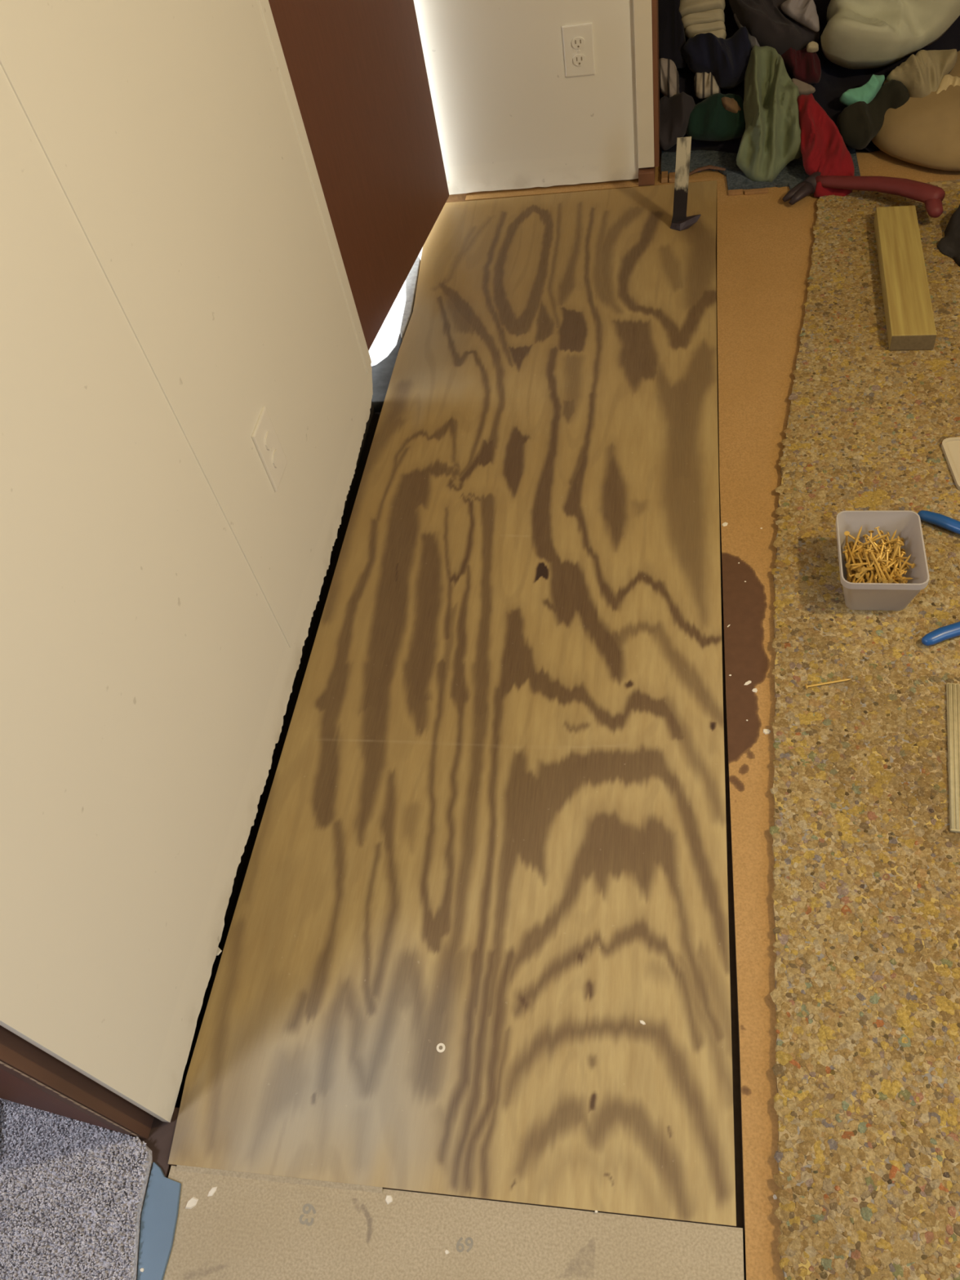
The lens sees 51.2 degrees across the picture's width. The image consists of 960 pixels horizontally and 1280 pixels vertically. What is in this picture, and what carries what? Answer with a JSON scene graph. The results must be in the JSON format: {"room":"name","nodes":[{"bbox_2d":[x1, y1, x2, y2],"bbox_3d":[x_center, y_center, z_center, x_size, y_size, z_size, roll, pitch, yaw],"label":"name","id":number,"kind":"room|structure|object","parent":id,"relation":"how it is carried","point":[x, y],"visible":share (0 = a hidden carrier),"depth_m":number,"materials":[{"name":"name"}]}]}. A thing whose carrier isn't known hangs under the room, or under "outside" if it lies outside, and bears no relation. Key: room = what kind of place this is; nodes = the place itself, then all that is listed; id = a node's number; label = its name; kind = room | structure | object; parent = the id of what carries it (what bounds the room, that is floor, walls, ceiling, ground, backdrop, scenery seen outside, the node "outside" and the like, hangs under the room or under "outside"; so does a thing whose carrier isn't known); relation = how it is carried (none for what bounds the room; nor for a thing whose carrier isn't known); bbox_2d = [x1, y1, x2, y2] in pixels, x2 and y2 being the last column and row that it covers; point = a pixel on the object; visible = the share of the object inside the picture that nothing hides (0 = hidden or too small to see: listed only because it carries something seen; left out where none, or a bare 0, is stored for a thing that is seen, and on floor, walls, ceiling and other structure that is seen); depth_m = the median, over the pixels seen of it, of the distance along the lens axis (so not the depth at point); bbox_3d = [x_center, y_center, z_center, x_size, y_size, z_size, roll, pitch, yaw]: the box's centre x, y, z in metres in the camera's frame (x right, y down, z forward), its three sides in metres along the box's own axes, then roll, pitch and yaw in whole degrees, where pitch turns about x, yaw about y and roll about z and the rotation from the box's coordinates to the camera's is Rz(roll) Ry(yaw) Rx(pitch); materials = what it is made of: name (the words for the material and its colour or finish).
{"room":"bedroom under renovation","nodes":[
{"label":"bedroom under renovation","id":0,"kind":"room"},
{"bbox_2d":[0,0,375,1122],"bbox_3d":[-0.637,-0.091,0.549,0.112,2.439,4.636,0,52,11],"label":"wall","id":1,"kind":"structure","parent":0,"point":[172,270],"depth_m":1.30,"materials":[{"name":"paint"}]},
{"bbox_2d":[0,1068,121,1133],"bbox_3d":[-0.966,0.006,0.684,0.700,2.007,0.032,7,54,16],"label":"door","id":2,"kind":"structure","parent":1,"relation":"in","point":[12,1088],"depth_m":1.29,"materials":[{"name":"brown wood"}]},
{"bbox_2d":[0,1025,154,1139],"bbox_3d":[-0.617,0.048,0.597,0.028,2.050,0.045,0,52,11],"label":"door frame","id":3,"kind":"structure","parent":1,"relation":"attached to","point":[20,1058],"depth_m":1.19,"materials":[{"name":"brown wood"}]},
{"bbox_2d":[251,406,287,492],"bbox_3d":[-0.350,-0.318,1.675,0.010,0.122,0.075,0,52,11],"label":"wall outlet","id":4,"kind":"object","parent":1,"relation":"attached to","point":[264,437],"visible":1,"depth_m":1.66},
{"bbox_2d":[264,431,273,449],"bbox_3d":[-0.350,-0.330,1.659,0.004,0.025,0.031,0,52,11],"label":"receptacle","id":5,"kind":"object","parent":4,"relation":"attached to","point":[268,436],"depth_m":1.66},
{"bbox_2d":[271,449,280,466],"bbox_3d":[-0.344,-0.306,1.689,0.004,0.025,0.031,0,52,11],"label":"receptacle","id":6,"kind":"object","parent":4,"relation":"attached to","point":[276,454],"depth_m":1.69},
{"bbox_2d":[268,0,448,351],"bbox_3d":[-0.353,-1.513,1.745,0.034,1.990,0.792,7,54,16],"label":"door","id":7,"kind":"structure","parent":1,"relation":"in","point":[357,68],"depth_m":2.24,"materials":[{"name":"brown wood"}]},
{"bbox_2d":[371,337,402,413],"bbox_3d":[-0.238,-0.622,2.407,0.089,0.074,0.244,0,52,11],"label":"sill","id":8,"kind":"structure","parent":1,"relation":"attached to","point":[382,371],"depth_m":2.35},
{"bbox_2d":[413,0,638,202],"bbox_3d":[0.994,-1.974,1.679,3.250,2.394,0.114,0,52,11],"label":"wall","id":9,"kind":"structure","parent":0,"point":[508,113],"depth_m":2.55,"materials":[{"name":"paint"}]},
{"bbox_2d":[561,22,595,77],"bbox_3d":[0.242,-1.439,2.448,0.073,0.117,0.010,0,52,11],"label":"wall outlet","id":10,"kind":"object","parent":9,"relation":"attached to","point":[578,39],"visible":1,"depth_m":2.44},
{"bbox_2d":[571,36,584,48],"bbox_3d":[0.238,-1.449,2.431,0.031,0.025,0.004,0,52,11],"label":"receptacle","id":11,"kind":"object","parent":10,"relation":"attached to","point":[577,42],"depth_m":2.43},
{"bbox_2d":[573,53,586,66],"bbox_3d":[0.244,-1.425,2.462,0.031,0.025,0.004,0,52,11],"label":"receptacle","id":12,"kind":"object","parent":10,"relation":"attached to","point":[579,60],"depth_m":2.46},
{"bbox_2d":[633,0,654,168],"bbox_3d":[0.291,-1.890,1.888,0.042,2.008,0.078,0,52,11],"label":"trim","id":13,"kind":"structure","parent":9,"relation":"attached to","point":[642,15],"depth_m":2.47,"materials":[{"name":"white paint"}]},
{"bbox_2d":[638,166,655,186],"bbox_3d":[0.447,-1.257,2.686,0.042,0.035,0.088,0,52,11],"label":"trim","id":14,"kind":"structure","parent":9,"relation":"attached to","point":[646,175],"depth_m":2.66,"materials":[{"name":"brown wood"}]},
{"bbox_2d":[651,0,659,167],"bbox_3d":[0.322,-1.910,1.899,0.012,2.010,0.124,0,52,11],"label":"trim","id":15,"kind":"structure","parent":9,"relation":"attached to","point":[655,13],"depth_m":2.48,"materials":[{"name":"brown wood"}]},
{"bbox_2d":[163,150,959,1279],"bbox_3d":[0.414,0.291,1.555,4.400,0.091,5.700,0,52,11],"label":"floor","id":16,"kind":"structure","parent":0,"point":[254,1226],"depth_m":1.34,"materials":[{"name":"brown wood"}]},
{"bbox_2d":[0,1097,152,1279],"bbox_3d":[-1.083,0.992,1.248,1.300,0.048,0.882,0,52,11],"label":"carpet","id":17,"kind":"object","parent":16,"relation":"on","point":[73,1192],"visible":0.98,"depth_m":1.32,"materials":[{"name":"carpet"}]},
{"bbox_2d":[135,1106,179,1184],"bbox_3d":[-0.479,0.722,1.365,0.132,0.040,0.162,0,52,11],"label":"threshold","id":18,"kind":"object","parent":16,"relation":"on","point":[159,1140],"visible":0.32,"depth_m":1.36,"materials":[{"name":"brown wood"}]},
{"bbox_2d":[137,1161,181,1279],"bbox_3d":[-0.416,0.803,1.275,0.049,0.030,0.246,-5,52,7],"label":"strip","id":19,"kind":"object","parent":16,"relation":"on","point":[159,1215],"visible":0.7,"depth_m":1.29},
{"bbox_2d":[185,1196,198,1208],"bbox_3d":[-0.376,0.735,1.306,0.013,0.003,0.016,11,55,19],"label":"flake","id":20,"kind":"object","parent":16,"relation":"on","point":[193,1202],"visible":1,"depth_m":1.31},
{"bbox_2d":[207,1186,217,1196],"bbox_3d":[-0.351,0.722,1.312,0.007,0.001,0.016,25,61,27],"label":"flake","id":21,"kind":"object","parent":16,"relation":"on","point":[213,1189],"visible":1,"depth_m":1.31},
{"bbox_2d":[385,1195,392,1204],"bbox_3d":[-0.116,0.711,1.274,0.010,0.002,0.011,-17,51,-3],"label":"flake","id":22,"kind":"object","parent":16,"relation":"on","point":[388,1199],"visible":1,"depth_m":1.27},
{"bbox_2d":[400,256,420,339],"bbox_3d":[-0.177,-0.881,2.555,0.030,0.026,0.400,-3,52,9],"label":"strip","id":23,"kind":"object","parent":16,"relation":"on","point":[411,282],"visible":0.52,"depth_m":2.53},
{"bbox_2d":[168,180,736,1227],"bbox_3d":[0.095,-0.248,1.995,0.791,0.018,2.417,0,52,11],"label":"plywood sheet","id":24,"kind":"object","parent":16,"relation":"on","point":[492,830],"visible":0.99,"depth_m":1.62,"materials":[{"name":"wood"}]},
{"bbox_2d":[436,1043,445,1052],"bbox_3d":[-0.054,0.560,1.377,0.012,0.001,0.012,0,52,11],"label":"screw","id":25,"kind":"object","parent":24,"relation":"on","point":[441,1047],"visible":1,"depth_m":1.38,"materials":[{"name":"white paint"}]},
{"bbox_2d":[670,136,701,231],"bbox_3d":[0.499,-1.105,2.433,0.076,0.221,0.030,0,52,11],"label":"hammer","id":26,"kind":"object","parent":24,"relation":"on","point":[680,222],"visible":1,"depth_m":2.44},
{"bbox_2d":[661,171,667,182],"bbox_3d":[0.492,-1.235,2.673,0.017,0.013,0.037,0,52,11],"label":"scrap","id":27,"kind":"object","parent":16,"relation":"on","point":[664,174],"visible":1,"depth_m":2.66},
{"bbox_2d":[668,172,675,182],"bbox_3d":[0.512,-1.231,2.668,0.018,0.011,0.034,0,52,11],"label":"scrap","id":28,"kind":"object","parent":16,"relation":"on","point":[672,175],"visible":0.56,"depth_m":2.66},
{"bbox_2d":[688,164,725,175],"bbox_3d":[0.596,-1.245,2.655,0.108,0.014,0.028,-3,52,9],"label":"fringe","id":29,"kind":"object","parent":16,"relation":"on","point":[709,166],"visible":0.84,"depth_m":2.65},
{"bbox_2d":[728,189,742,195],"bbox_3d":[0.657,-1.152,2.580,0.037,0.007,0.017,0,52,11],"label":"scrap","id":30,"kind":"object","parent":16,"relation":"on","point":[734,192],"visible":1,"depth_m":2.58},
{"bbox_2d":[744,187,768,195],"bbox_3d":[0.708,-1.149,2.568,0.059,0.007,0.015,0,52,11],"label":"scrap","id":31,"kind":"object","parent":16,"relation":"on","point":[765,190],"visible":1,"depth_m":2.56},
{"bbox_2d":[660,146,860,190],"bbox_3d":[0.771,-1.506,2.834,0.498,0.009,0.936,0,52,11],"label":"closet carpet","id":32,"kind":"object","parent":16,"relation":"on","point":[793,173],"visible":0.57,"depth_m":2.62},
{"bbox_2d":[736,44,802,182],"bbox_3d":[0.744,-1.354,2.565,0.169,0.239,0.289,0,52,11],"label":"shirt","id":33,"kind":"object","parent":32,"relation":"on","point":[771,140],"visible":0.95,"depth_m":2.54,"materials":[{"name":"fabric"}]},
{"bbox_2d":[733,13,759,48],"bbox_3d":[0.690,-1.567,2.594,0.023,0.077,0.116,-29,53,-12],"label":"grey sleeve","id":34,"kind":"object","parent":33,"relation":"on","point":[753,42],"visible":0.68,"depth_m":2.58,"materials":[{"name":"fabric"}]},
{"bbox_2d":[791,78,815,95],"bbox_3d":[0.817,-1.402,2.542,0.065,0.035,0.030,21,59,25],"label":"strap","id":35,"kind":"object","parent":33,"relation":"on","point":[804,88],"visible":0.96,"depth_m":2.54,"materials":[{"name":"fabric"}]},
{"bbox_2d":[659,0,959,153],"bbox_3d":[0.882,-1.595,2.647,0.918,0.365,0.550,0,52,11],"label":"heap","id":36,"kind":"object","parent":32,"relation":"on","point":[835,80],"visible":0.12,"depth_m":2.62,"materials":[{"name":"black fabric"}]},
{"bbox_2d":[657,0,686,68],"bbox_3d":[0.510,-1.637,2.668,0.083,0.153,0.189,0,52,11],"label":"jacket","id":37,"kind":"object","parent":36,"relation":"on","point":[672,38],"visible":0.82,"depth_m":2.65,"materials":[{"name":"fabric"}]},
{"bbox_2d":[659,91,695,150],"bbox_3d":[0.523,-1.389,2.665,0.105,0.123,0.122,0,52,11],"label":"trousers","id":38,"kind":"object","parent":36,"relation":"on","point":[675,111],"visible":0.89,"depth_m":2.65,"materials":[{"name":"fabric"}]},
{"bbox_2d":[658,57,679,97],"bbox_3d":[0.500,-1.492,2.663,0.059,0.089,0.097,0,52,11],"label":"striped shirt","id":39,"kind":"object","parent":38,"relation":"on","point":[668,76],"visible":0.91,"depth_m":2.65,"materials":[{"name":"fabric"}]},
{"bbox_2d":[686,93,745,141],"bbox_3d":[0.625,-1.380,2.643,0.169,0.100,0.114,0,52,11],"label":"shirt","id":40,"kind":"object","parent":36,"relation":"on","point":[708,120],"visible":0.97,"depth_m":2.62,"materials":[{"name":"fabric"}]},
{"bbox_2d":[693,71,720,99],"bbox_3d":[0.599,-1.466,2.640,0.069,0.062,0.071,0,52,11],"label":"striped shirt","id":41,"kind":"object","parent":40,"relation":"on","point":[705,84],"visible":0.98,"depth_m":2.63,"materials":[{"name":"fabric"}]},
{"bbox_2d":[681,26,751,88],"bbox_3d":[0.616,-1.513,2.606,0.183,0.131,0.136,0,52,11],"label":"sweater","id":42,"kind":"object","parent":40,"relation":"on","point":[727,60],"visible":0.98,"depth_m":2.58,"materials":[{"name":"fabric"}]},
{"bbox_2d":[679,0,726,39],"bbox_3d":[0.582,-1.632,2.628,0.127,0.116,0.131,0,52,11],"label":"shirt","id":43,"kind":"object","parent":42,"relation":"on","point":[699,16],"visible":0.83,"depth_m":2.61,"materials":[{"name":"fabric"}]},
{"bbox_2d":[721,96,741,113],"bbox_3d":[0.654,-1.393,2.613,0.056,0.045,0.046,0,52,11],"label":"sock","id":44,"kind":"object","parent":40,"relation":"on","point":[730,104],"visible":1,"depth_m":2.60,"materials":[{"name":"fabric"}]},
{"bbox_2d":[728,0,819,55],"bbox_3d":[0.751,-1.609,2.576,0.169,0.162,0.236,-22,52,-7],"label":"coat","id":45,"kind":"object","parent":36,"relation":"on","point":[765,20],"visible":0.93,"depth_m":2.54,"materials":[{"name":"fabric"}]},
{"bbox_2d":[780,0,819,31],"bbox_3d":[0.813,-1.580,2.519,0.112,0.073,0.063,31,64,30],"label":"shirt","id":46,"kind":"object","parent":45,"relation":"on","point":[804,12],"visible":1,"depth_m":2.50,"materials":[{"name":"fabric"}]},
{"bbox_2d":[781,47,821,84],"bbox_3d":[0.823,-1.482,2.578,0.108,0.086,0.092,0,52,11],"label":"shirt","id":47,"kind":"object","parent":36,"relation":"on","point":[804,66],"visible":0.91,"depth_m":2.56,"materials":[{"name":"fabric"}]},
{"bbox_2d":[806,40,818,53],"bbox_3d":[0.843,-1.503,2.540,0.030,0.027,0.027,-2,52,9],"label":"scrap","id":48,"kind":"object","parent":47,"relation":"on","point":[812,46],"visible":1,"depth_m":2.53,"materials":[{"name":"fabric"}]},
{"bbox_2d":[797,93,854,197],"bbox_3d":[0.856,-1.241,2.497,0.115,0.174,0.260,-16,51,-2],"label":"shirt","id":49,"kind":"object","parent":36,"relation":"on","point":[824,149],"visible":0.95,"depth_m":2.49,"materials":[{"name":"fabric"}]},
{"bbox_2d":[836,80,910,150],"bbox_3d":[1.008,-1.345,2.547,0.199,0.128,0.112,-26,52,-10],"label":"trousers","id":50,"kind":"object","parent":36,"relation":"on","point":[859,122],"visible":0.95,"depth_m":2.53,"materials":[{"name":"fabric"}]},
{"bbox_2d":[840,74,884,106],"bbox_3d":[0.972,-1.388,2.531,0.118,0.072,0.054,-17,51,-3],"label":"turquoise top","id":51,"kind":"object","parent":50,"relation":"on","point":[866,93],"visible":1,"depth_m":2.52,"materials":[{"name":"fabric"}]},
{"bbox_2d":[820,0,959,69],"bbox_3d":[1.029,-1.562,2.468,0.356,0.246,0.235,0,52,11],"label":"clothing","id":52,"kind":"object","parent":36,"relation":"on","point":[857,34],"visible":1,"depth_m":2.45,"materials":[{"name":"fabric"}]},
{"bbox_2d":[782,171,945,217],"bbox_3d":[0.923,-1.060,2.397,0.168,0.083,0.370,-34,54,-16],"label":"bar","id":53,"kind":"object","parent":16,"relation":"on","point":[932,196],"visible":0.91,"depth_m":2.39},
{"bbox_2d":[769,179,959,1279],"bbox_3d":[0.985,0.068,1.555,1.084,0.012,3.000,0,52,11],"label":"pad","id":54,"kind":"object","parent":16,"relation":"on","point":[865,996],"visible":0.86,"depth_m":1.49,"materials":[{"name":"plastic"}]},
{"bbox_2d":[804,678,851,689],"bbox_3d":[0.565,0.069,1.623,0.074,0.009,0.009,-10,51,3],"label":"nail","id":55,"kind":"object","parent":54,"relation":"on","point":[846,679],"visible":1,"depth_m":1.62,"materials":[{"name":"gold metal"}]},
{"bbox_2d":[835,510,929,610],"bbox_3d":[0.673,-0.127,1.699,0.134,0.094,0.166,1,53,12],"label":"plastic tub","id":56,"kind":"object","parent":54,"relation":"on","point":[907,523],"visible":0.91,"depth_m":1.69,"materials":[{"name":"white"}]},
{"bbox_2d":[844,531,849,546],"bbox_3d":[0.631,-0.167,1.728,0.009,0.072,0.028,21,59,25],"label":"nail","id":57,"kind":"object","parent":56,"relation":"in","point":[846,533],"visible":0.66,"depth_m":1.70,"materials":[{"name":"gold metal"}]},
{"bbox_2d":[845,542,858,570],"bbox_3d":[0.631,-0.146,1.705,0.009,0.015,0.074,-5,52,7],"label":"nail","id":58,"kind":"object","parent":57,"relation":"on","point":[846,544],"visible":0.78,"depth_m":1.71,"materials":[{"name":"gold metal"}]},
{"bbox_2d":[843,546,850,577],"bbox_3d":[0.625,-0.131,1.703,0.009,0.013,0.074,2,53,12],"label":"nail","id":59,"kind":"object","parent":56,"relation":"in","point":[845,548],"visible":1,"depth_m":1.70,"materials":[{"name":"gold metal"}]},
{"bbox_2d":[853,530,884,553],"bbox_3d":[0.658,-0.165,1.713,0.073,0.021,0.009,-27,52,-10],"label":"nail","id":60,"kind":"object","parent":59,"relation":"on","point":[881,531],"visible":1,"depth_m":1.71,"materials":[{"name":"gold metal"}]},
{"bbox_2d":[848,555,890,561],"bbox_3d":[0.655,-0.135,1.692,0.072,0.028,0.009,23,60,26],"label":"nail","id":61,"kind":"object","parent":59,"relation":"on","point":[855,557],"visible":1,"depth_m":1.69,"materials":[{"name":"gold metal"}]},
{"bbox_2d":[850,532,889,550],"bbox_3d":[0.662,-0.167,1.710,0.071,0.030,0.009,-9,51,4],"label":"nail","id":62,"kind":"object","parent":59,"relation":"on","point":[887,534],"visible":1,"depth_m":1.71,"materials":[{"name":"gold metal"}]},
{"bbox_2d":[844,525,862,564],"bbox_3d":[0.641,-0.160,1.716,0.009,0.036,0.069,19,58,24],"label":"nail","id":63,"kind":"object","parent":56,"relation":"in","point":[860,528],"visible":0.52,"depth_m":1.71,"materials":[{"name":"gold metal"}]},
{"bbox_2d":[866,546,897,554],"bbox_3d":[0.688,-0.153,1.709,0.066,0.042,0.009,-16,51,-2],"label":"nail","id":64,"kind":"object","parent":56,"relation":"in","point":[871,548],"visible":0.48,"depth_m":1.70,"materials":[{"name":"gold metal"}]},
{"bbox_2d":[879,551,915,568],"bbox_3d":[0.698,-0.138,1.683,0.009,0.023,0.073,-34,54,-16],"label":"nail","id":65,"kind":"object","parent":64,"relation":"on","point":[913,565],"visible":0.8,"depth_m":1.67,"materials":[{"name":"gold metal"}]},
{"label":"nail","id":66,"kind":"object","parent":56,"relation":"in","visible":0},
{"label":"nail","id":67,"kind":"object","parent":66,"relation":"on","visible":0},
{"bbox_2d":[880,561,893,582],"bbox_3d":[0.672,-0.122,1.670,0.009,0.017,0.074,-8,51,5],"label":"nail","id":68,"kind":"object","parent":67,"relation":"on","point":[890,580],"visible":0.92,"depth_m":1.65,"materials":[{"name":"gold metal"}]},
{"label":"nail","id":69,"kind":"object","parent":56,"relation":"in","visible":0},
{"bbox_2d":[864,551,876,582],"bbox_3d":[0.652,-0.118,1.674,0.009,0.017,0.074,-9,51,4],"label":"nail","id":70,"kind":"object","parent":69,"relation":"on","point":[865,553],"visible":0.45,"depth_m":1.68,"materials":[{"name":"gold metal"}]},
{"bbox_2d":[862,555,906,574],"bbox_3d":[0.680,-0.127,1.685,0.074,0.016,0.009,21,59,25],"label":"nail","id":71,"kind":"object","parent":69,"relation":"on","point":[883,563],"visible":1,"depth_m":1.68,"materials":[{"name":"gold metal"}]},
{"bbox_2d":[866,536,884,559],"bbox_3d":[0.676,-0.144,1.691,0.009,0.040,0.067,-29,53,-12],"label":"nail","id":72,"kind":"object","parent":71,"relation":"on","point":[868,538],"visible":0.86,"depth_m":1.69,"materials":[{"name":"gold metal"}]},
{"bbox_2d":[897,554,911,573],"bbox_3d":[0.698,-0.111,1.677,0.054,0.057,0.009,-35,54,-16],"label":"nail","id":73,"kind":"object","parent":69,"relation":"on","point":[908,557],"visible":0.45,"depth_m":1.67,"materials":[{"name":"gold metal"}]},
{"label":"nail","id":74,"kind":"object","parent":56,"relation":"in","visible":0},
{"label":"nail","id":75,"kind":"object","parent":74,"relation":"on","visible":0},
{"bbox_2d":[854,553,882,582],"bbox_3d":[0.645,-0.115,1.675,0.065,0.043,0.009,-32,53,-14],"label":"nail","id":76,"kind":"object","parent":75,"relation":"on","point":[879,556],"visible":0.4,"depth_m":1.67,"materials":[{"name":"gold metal"}]},
{"label":"nail","id":77,"kind":"object","parent":56,"relation":"in","visible":0},
{"label":"nail","id":78,"kind":"object","parent":77,"relation":"on","visible":0},
{"label":"nail","id":79,"kind":"object","parent":78,"relation":"on","visible":0},
{"label":"nail","id":80,"kind":"object","parent":79,"relation":"on","visible":0},
{"label":"nail","id":81,"kind":"object","parent":80,"relation":"on","visible":0},
{"bbox_2d":[888,551,906,582],"bbox_3d":[0.690,-0.117,1.669,0.009,0.024,0.073,26,61,27],"label":"nail","id":82,"kind":"object","parent":81,"relation":"on","point":[903,553],"visible":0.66,"depth_m":1.67,"materials":[{"name":"gold metal"}]},
{"label":"nail","id":83,"kind":"object","parent":81,"relation":"on","visible":0},
{"bbox_2d":[868,549,885,578],"bbox_3d":[0.663,-0.118,1.657,0.009,0.022,0.073,-15,51,-1],"label":"nail","id":84,"kind":"object","parent":83,"relation":"on","point":[870,551],"visible":0.66,"depth_m":1.66,"materials":[{"name":"gold metal"}]},
{"bbox_2d":[886,536,893,555],"bbox_3d":[0.701,-0.144,1.707,0.009,0.039,0.068,-10,51,3],"label":"nail","id":85,"kind":"object","parent":83,"relation":"on","point":[887,537],"visible":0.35,"depth_m":1.71,"materials":[{"name":"gold metal"}]},
{"bbox_2d":[874,526,886,549],"bbox_3d":[0.692,-0.160,1.711,0.009,0.046,0.063,-21,51,-6],"label":"nail","id":86,"kind":"object","parent":85,"relation":"on","point":[877,527],"visible":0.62,"depth_m":1.71,"materials":[{"name":"gold metal"}]},
{"bbox_2d":[873,205,936,351],"bbox_3d":[0.937,-0.811,2.220,0.087,0.038,0.496,2,53,13],"label":"lumber offcut","id":87,"kind":"object","parent":54,"relation":"on","point":[907,303],"visible":1,"depth_m":2.18,"materials":[{"name":"brown wood"}]},
{"bbox_2d":[917,510,959,645],"bbox_3d":[0.927,-0.110,1.682,0.385,0.022,0.303,0,52,11],"label":"pliers","id":88,"kind":"object","parent":54,"relation":"on","point":[953,630],"visible":0.94,"depth_m":1.64,"materials":[{"name":"blue plastic"}]},
{"bbox_2d":[937,204,959,266],"bbox_3d":[1.148,-0.929,2.255,0.220,0.073,0.274,0,52,11],"label":"rag","id":89,"kind":"object","parent":54,"relation":"on","point":[948,246],"visible":1,"depth_m":2.27,"materials":[{"name":"fabric"}]},
{"bbox_2d":[941,436,959,490],"bbox_3d":[0.955,-0.332,1.860,0.160,0.008,0.140,-4,52,8],"label":"lid","id":90,"kind":"object","parent":54,"relation":"on","point":[950,446],"visible":1,"depth_m":1.88,"materials":[{"name":"plastic"}]},
{"bbox_2d":[946,683,959,832],"bbox_3d":[0.843,0.182,1.479,0.286,0.007,0.267,5,54,15],"label":"plank","id":91,"kind":"object","parent":54,"relation":"on","point":[953,690],"visible":1,"depth_m":1.51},
{"bbox_2d":[871,50,959,171],"bbox_3d":[1.281,-1.407,2.560,0.595,0.132,0.591,0,52,11],"label":"clothing","id":92,"kind":"object","parent":16,"relation":"on","point":[924,131],"visible":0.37,"depth_m":2.47,"materials":[{"name":"beige fabric"}]},
{"bbox_2d":[886,48,957,97],"bbox_3d":[1.112,-1.412,2.498,0.156,0.109,0.114,-19,51,-4],"label":"shirt","id":93,"kind":"object","parent":92,"relation":"on","point":[922,73],"visible":0.98,"depth_m":2.47,"materials":[{"name":"fabric"}]},
{"bbox_2d":[935,74,959,93],"bbox_3d":[1.181,-1.353,2.490,0.106,0.077,0.082,20,59,25],"label":"towel","id":94,"kind":"object","parent":92,"relation":"on","point":[947,80],"visible":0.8,"depth_m":2.48,"materials":[{"name":"fabric"}]},
{"label":"nail","id":95,"kind":"object","parent":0,"visible":0},
{"label":"nail","id":96,"kind":"object","parent":95,"relation":"on","visible":0},
{"label":"nail","id":97,"kind":"object","parent":96,"relation":"on","visible":0},
{"label":"nail","id":98,"kind":"object","parent":97,"relation":"on","visible":0},
{"bbox_2d":[862,560,897,582],"bbox_3d":[0.666,-0.111,1.667,0.074,0.013,0.009,-32,53,-14],"label":"nail","id":99,"kind":"object","parent":98,"relation":"on","point":[893,562],"visible":0.52,"depth_m":1.67,"materials":[{"name":"gold metal"}]},
{"bbox_2d":[875,542,886,579],"bbox_3d":[0.670,-0.130,1.680,0.009,0.028,0.072,12,56,20],"label":"nail","id":100,"kind":"object","parent":99,"relation":"on","point":[882,544],"visible":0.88,"depth_m":1.69,"materials":[{"name":"gold metal"}]},
{"label":"nail","id":101,"kind":"object","parent":95,"relation":"on","visible":0},
{"label":"nail","id":102,"kind":"object","parent":101,"relation":"on","visible":0},
{"label":"nail","id":103,"kind":"object","parent":102,"relation":"on","visible":0},
{"label":"nail","id":104,"kind":"object","parent":103,"relation":"on","visible":0},
{"label":"nail","id":105,"kind":"object","parent":104,"relation":"on","visible":0},
{"bbox_2d":[870,553,883,582],"bbox_3d":[0.657,-0.126,1.665,0.009,0.014,0.074,-5,52,7],"label":"nail","id":106,"kind":"object","parent":105,"relation":"on","point":[880,579],"visible":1,"depth_m":1.65,"materials":[{"name":"gold metal"}]},
{"label":"nail","id":107,"kind":"object","parent":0,"visible":0},
{"label":"nail","id":108,"kind":"object","parent":107,"relation":"on","visible":0},
{"bbox_2d":[857,548,867,579],"bbox_3d":[0.648,-0.125,1.692,0.009,0.013,0.074,-2,52,10],"label":"nail","id":109,"kind":"object","parent":108,"relation":"on","point":[860,549],"visible":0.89,"depth_m":1.71,"materials":[{"name":"gold metal"}]},
{"bbox_2d":[855,551,869,580],"bbox_3d":[0.644,-0.117,1.677,0.009,0.009,0.074,-10,53,4],"label":"nail","id":110,"kind":"object","parent":109,"relation":"on","point":[858,553],"visible":0.58,"depth_m":1.69,"materials":[{"name":"gold metal"}]},
{"label":"nail","id":111,"kind":"object","parent":108,"relation":"on","visible":0},
{"label":"nail","id":112,"kind":"object","parent":111,"relation":"on","visible":0},
{"label":"nail","id":113,"kind":"object","parent":112,"relation":"on","visible":0},
{"bbox_2d":[892,542,901,560],"bbox_3d":[0.691,-0.130,1.681,0.009,0.057,0.054,22,60,26],"label":"nail","id":114,"kind":"object","parent":113,"relation":"on","point":[897,543],"visible":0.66,"depth_m":1.68,"materials":[{"name":"gold metal"}]},
{"label":"outside","id":115,"kind":"structure","parent":0,"visible":0},
{"bbox_2d":[368,247,422,365],"bbox_3d":[-2.582,-2.007,4.054,5.298,0.080,6.640,0,52,11],"label":"ground","id":116,"kind":"structure","parent":115,"point":[387,337],"depth_m":2.60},
{"label":"nail","id":117,"kind":"object","parent":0,"visible":0},
{"label":"nail","id":118,"kind":"object","parent":117,"relation":"on","visible":0},
{"bbox_2d":[892,541,897,573],"bbox_3d":[0.699,-0.138,1.688,0.009,0.012,0.074,6,54,16],"label":"nail","id":119,"kind":"object","parent":118,"relation":"on","point":[894,543],"visible":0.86,"depth_m":1.68,"materials":[{"name":"gold metal"}]},
{"label":"nail","id":120,"kind":"object","parent":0,"visible":0},
{"label":"nail","id":121,"kind":"object","parent":120,"relation":"on","visible":0},
{"label":"nail","id":122,"kind":"object","parent":121,"relation":"on","visible":0},
{"bbox_2d":[897,537,902,576],"bbox_3d":[0.702,-0.133,1.676,0.009,0.047,0.063,-3,52,9],"label":"nail","id":123,"kind":"object","parent":122,"relation":"on","point":[899,548],"visible":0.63,"depth_m":1.68,"materials":[{"name":"gold metal"}]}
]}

